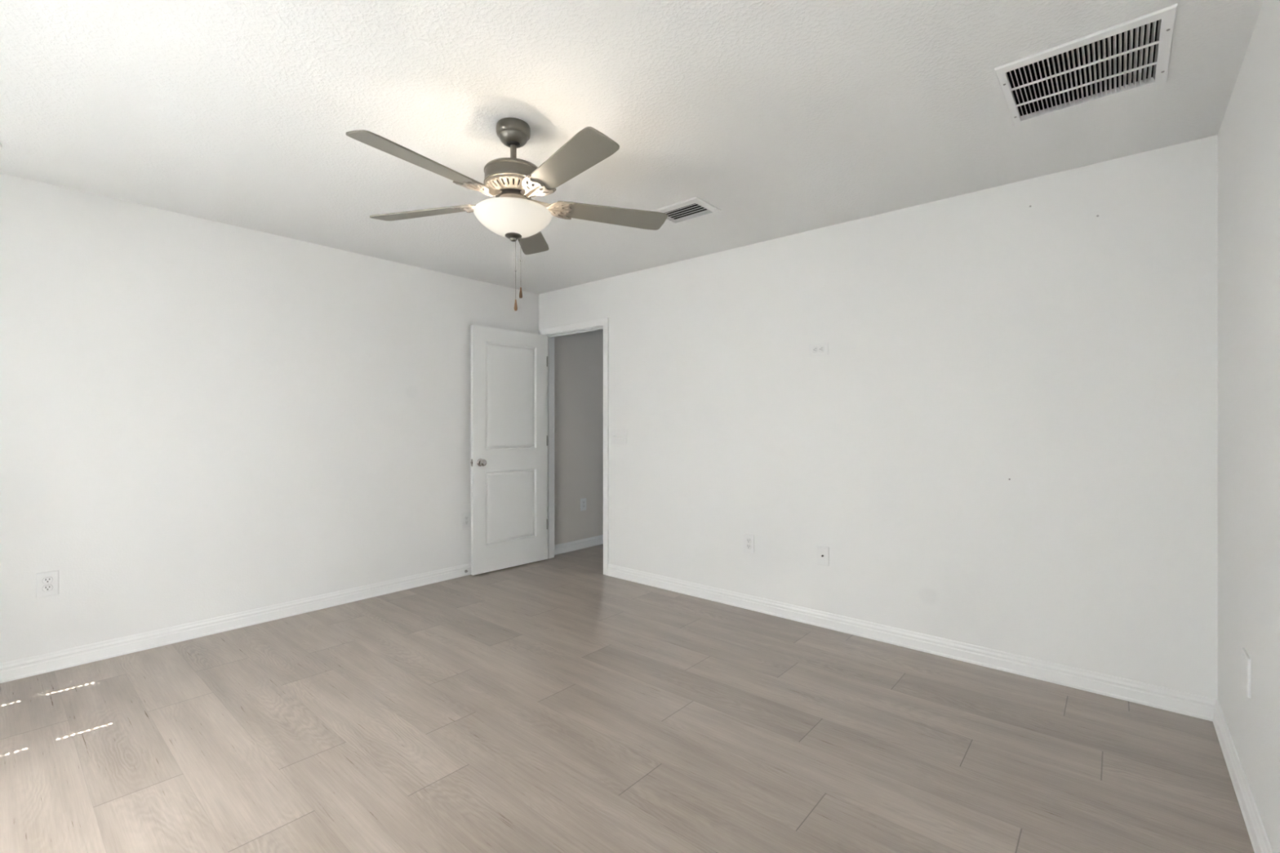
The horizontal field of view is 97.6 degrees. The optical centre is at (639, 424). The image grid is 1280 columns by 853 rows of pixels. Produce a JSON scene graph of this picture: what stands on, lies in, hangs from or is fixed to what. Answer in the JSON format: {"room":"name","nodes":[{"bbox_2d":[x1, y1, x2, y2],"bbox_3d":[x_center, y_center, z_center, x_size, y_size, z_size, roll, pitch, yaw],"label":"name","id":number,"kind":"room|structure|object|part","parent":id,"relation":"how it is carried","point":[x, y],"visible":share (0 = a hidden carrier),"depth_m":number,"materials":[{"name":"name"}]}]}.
{"room":"empty bedroom","nodes":[
{"label":"empty bedroom","id":0,"kind":"room"},
{"bbox_2d":[0,173,603,662],"bbox_3d":[-0.948,0.023,5.256,0.115,2.460,8.130,0,0,40],"label":"wall","id":1,"kind":"structure","parent":0,"point":[201,419],"depth_m":3.35,"materials":[{"name":"paint"}]},
{"bbox_2d":[35,569,58,598],"bbox_3d":[-2.960,0.795,2.801,0.009,0.122,0.078,0,0,40],"label":"electrical outlet","id":2,"kind":"object","parent":1,"relation":"attached to","point":[46,583],"visible":1,"depth_m":2.80,"materials":[{"name":"white plastic"}]},
{"bbox_2d":[42,584,53,591],"bbox_3d":[-2.958,0.815,2.799,0.004,0.030,0.037,0,0,40],"label":"receptacle","id":3,"kind":"object","parent":2,"relation":"attached to","point":[46,588],"depth_m":2.80,"materials":[{"name":"grey plastic"}]},
{"bbox_2d":[42,577,53,583],"bbox_3d":[-2.958,0.775,2.800,0.003,0.029,0.036,0,0,40],"label":"receptacle","id":4,"kind":"object","parent":2,"relation":"attached to","point":[45,580],"depth_m":2.80,"materials":[{"name":"grey plastic"}]},
{"bbox_2d":[0,563,471,683],"bbox_3d":[-2.196,1.187,3.692,0.016,0.092,3.900,0,0,40],"label":"baseboard","id":5,"kind":"structure","parent":1,"relation":"attached to","point":[11,670],"depth_m":3.27,"materials":[{"name":"white paint"}]},
{"bbox_2d":[462,512,471,528],"bbox_3d":[-1.424,0.784,4.602,0.009,0.122,0.078,0,0,40],"label":"electrical outlet","id":6,"kind":"object","parent":1,"relation":"attached to","point":[466,517],"visible":1,"depth_m":4.60,"materials":[{"name":"white plastic"}]},
{"bbox_2d":[554,534,603,555],"bbox_3d":[0.442,1.187,6.785,0.016,0.092,4.000,0,0,40],"label":"baseboard","id":7,"kind":"structure","parent":1,"relation":"attached to","point":[574,545],"depth_m":5.54,"materials":[{"name":"white paint"}]},
{"bbox_2d":[580,497,586,511],"bbox_3d":[-0.565,0.795,5.609,0.009,0.122,0.078,0,0,40],"label":"electrical outlet","id":8,"kind":"object","parent":1,"relation":"attached to","point":[583,501],"visible":1,"depth_m":5.60,"materials":[{"name":"white plastic"}]},
{"bbox_2d":[0,543,1254,852],"bbox_3d":[0.383,1.233,3.346,4.430,0.001,6.761,0,0,40],"label":"floor","id":9,"kind":"structure","parent":0,"point":[558,704],"depth_m":2.18,"materials":[{"name":"beige laminate"}]},
{"bbox_2d":[0,0,1263,293],"bbox_3d":[-0.569,-1.247,2.229,4.620,0.080,4.015,0,0,40],"label":"ceiling","id":10,"kind":"structure","parent":0,"point":[785,117],"depth_m":2.12,"materials":[{"name":"white paint"}]},
{"bbox_2d":[346,117,667,311],"bbox_3d":[-0.518,-0.833,2.232,1.268,0.749,1.252,0,0,40],"label":"ceiling fan","id":11,"kind":"object","parent":10,"relation":"hanging from","point":[513,215],"visible":1,"depth_m":2.17,"materials":[{"name":"grey metal"}]},
{"bbox_3d":[-0.743,-0.900,1.923,0.133,0.006,0.489,15,8,33],"label":"blade","id":12,"kind":"part","parent":11,"relation":"part of","materials":[{"name":"brown"}]},
{"bbox_3d":[-0.910,-0.900,2.380,0.489,0.006,0.133,0,12,16],"label":"blade","id":13,"kind":"part","parent":11,"relation":"part of","materials":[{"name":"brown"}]},
{"bbox_3d":[-0.512,-0.814,2.266,0.308,0.098,0.308,0,0,40],"label":"lamp shade","id":14,"kind":"part","parent":11,"relation":"part of","materials":[{"name":"white glass"}]},
{"bbox_3d":[-0.500,-0.628,2.254,0.003,0.246,0.003,0,0,40],"label":"pull chain","id":15,"kind":"part","parent":11,"relation":"part of","materials":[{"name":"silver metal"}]},
{"bbox_3d":[-0.527,-0.900,2.680,0.133,0.006,0.489,-12,0,-2],"label":"blade","id":16,"kind":"part","parent":11,"relation":"part of","materials":[{"name":"grey wood"}]},
{"bbox_3d":[-0.257,-0.900,1.941,0.133,0.006,0.489,16,-10,-37],"label":"blade","id":17,"kind":"part","parent":11,"relation":"part of","materials":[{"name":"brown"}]},
{"bbox_3d":[-0.123,-0.900,2.409,0.489,0.006,0.133,0,-12,-20],"label":"blade","id":18,"kind":"part","parent":11,"relation":"part of","materials":[{"name":"grey wood"}]},
{"bbox_2d":[651,196,720,225],"bbox_3d":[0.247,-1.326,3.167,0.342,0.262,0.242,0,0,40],"label":"ceiling vent","id":19,"kind":"object","parent":10,"relation":"in","point":[695,207],"visible":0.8,"depth_m":3.17,"materials":[{"name":"white metal"}]},
{"bbox_2d":[994,4,1177,126],"bbox_3d":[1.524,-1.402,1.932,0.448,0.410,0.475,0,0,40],"label":"ceiling vent","id":20,"kind":"object","parent":10,"relation":"in","point":[1133,55],"visible":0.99,"depth_m":1.98,"materials":[{"name":"white metal"}]},
{"bbox_2d":[538,134,1217,698],"bbox_3d":[0.771,0.023,3.800,4.390,2.460,0.115,0,0,40],"label":"wall","id":21,"kind":"structure","parent":0,"point":[1005,437],"depth_m":2.94,"materials":[{"name":"paint"}]},
{"bbox_2d":[538,317,608,575],"bbox_3d":[-0.550,0.177,4.927,0.871,2.112,0.149,0,0,40],"label":"door frame","id":22,"kind":"structure","parent":21,"relation":"attached to","point":[602,323],"depth_m":5.08,"materials":[{"name":"white paint"}]},
{"bbox_2d":[471,324,547,575],"bbox_3d":[-1.108,0.204,4.831,0.140,2.034,0.764,0,0,43],"label":"door","id":23,"kind":"structure","parent":22,"relation":"attached to","point":[509,437],"depth_m":4.80,"materials":[{"name":"white paint"}]},
{"bbox_3d":[-1.288,0.308,4.580,0.061,0.064,0.064,0,0,43],"label":"knob","id":24,"kind":"part","parent":23,"relation":"part of","materials":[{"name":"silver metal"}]},
{"bbox_3d":[-0.593,-0.851,4.877,0.871,0.057,0.017,0,0,40],"label":"head casing","id":25,"kind":"part","parent":22,"relation":"part of","materials":[{"name":"white paint"}]},
{"bbox_3d":[-0.283,0.177,4.613,0.057,2.112,0.017,0,0,40],"label":"casing","id":26,"kind":"part","parent":22,"relation":"part of","materials":[{"name":"white paint"}]},
{"bbox_2d":[743,533,754,553],"bbox_3d":[0.729,0.795,3.754,0.078,0.122,0.009,0,0,40],"label":"electrical outlet","id":27,"kind":"object","parent":21,"relation":"attached to","point":[748,540],"visible":1,"depth_m":3.75,"materials":[{"name":"white plastic"}]},
{"bbox_2d":[808,342,828,356],"bbox_3d":[1.095,-0.463,3.442,0.122,0.078,0.009,0,0,40],"label":"electrical outlet","id":28,"kind":"object","parent":21,"relation":"attached to","point":[819,348],"visible":1,"depth_m":3.44,"materials":[{"name":"white plastic"}]},
{"bbox_2d":[813,346,817,352],"bbox_3d":[1.079,-0.463,3.453,0.029,0.036,0.003,0,0,40],"label":"receptacle","id":29,"kind":"object","parent":28,"relation":"attached to","point":[815,348],"depth_m":3.45,"materials":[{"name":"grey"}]},
{"bbox_2d":[818,346,823,351],"bbox_3d":[1.109,-0.463,3.428,0.029,0.036,0.003,0,0,40],"label":"receptacle","id":30,"kind":"object","parent":28,"relation":"attached to","point":[820,348],"depth_m":3.43,"materials":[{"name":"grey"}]},
{"bbox_2d":[817,545,829,566],"bbox_3d":[1.115,0.799,3.420,0.072,0.116,0.017,0,0,40],"label":"cable plate","id":31,"kind":"object","parent":21,"relation":"attached to","point":[823,552],"visible":1,"depth_m":3.42,"materials":[{"name":"white plastic"}]},
{"bbox_2d":[607,564,1217,721],"bbox_3d":[1.068,1.187,3.460,3.496,0.092,0.016,0,0,40],"label":"baseboard","id":32,"kind":"structure","parent":21,"relation":"attached to","point":[1202,707],"depth_m":2.94,"materials":[{"name":"white paint"}]},
{"bbox_2d":[1217,0,1279,852],"bbox_3d":[1.182,0.023,0.811,0.115,2.460,4.130,0,0,40],"label":"wall","id":33,"kind":"structure","parent":0,"point":[1249,133],"depth_m":1.75,"materials":[{"name":"white paint"}]},
{"bbox_2d":[1212,699,1273,852],"bbox_3d":[1.132,1.187,0.854,0.016,0.092,3.900,0,0,40],"label":"baseboard","id":34,"kind":"structure","parent":33,"relation":"attached to","point":[1260,843],"depth_m":1.82,"materials":[{"name":"white paint"}]},
{"bbox_2d":[1241,647,1250,697],"bbox_3d":[1.943,0.793,1.798,0.008,0.122,0.118,0,0,40],"label":"wall plate","id":35,"kind":"object","parent":33,"relation":"attached to","point":[1246,660],"visible":1,"depth_m":1.78,"materials":[{"name":"white plastic"}]}
]}

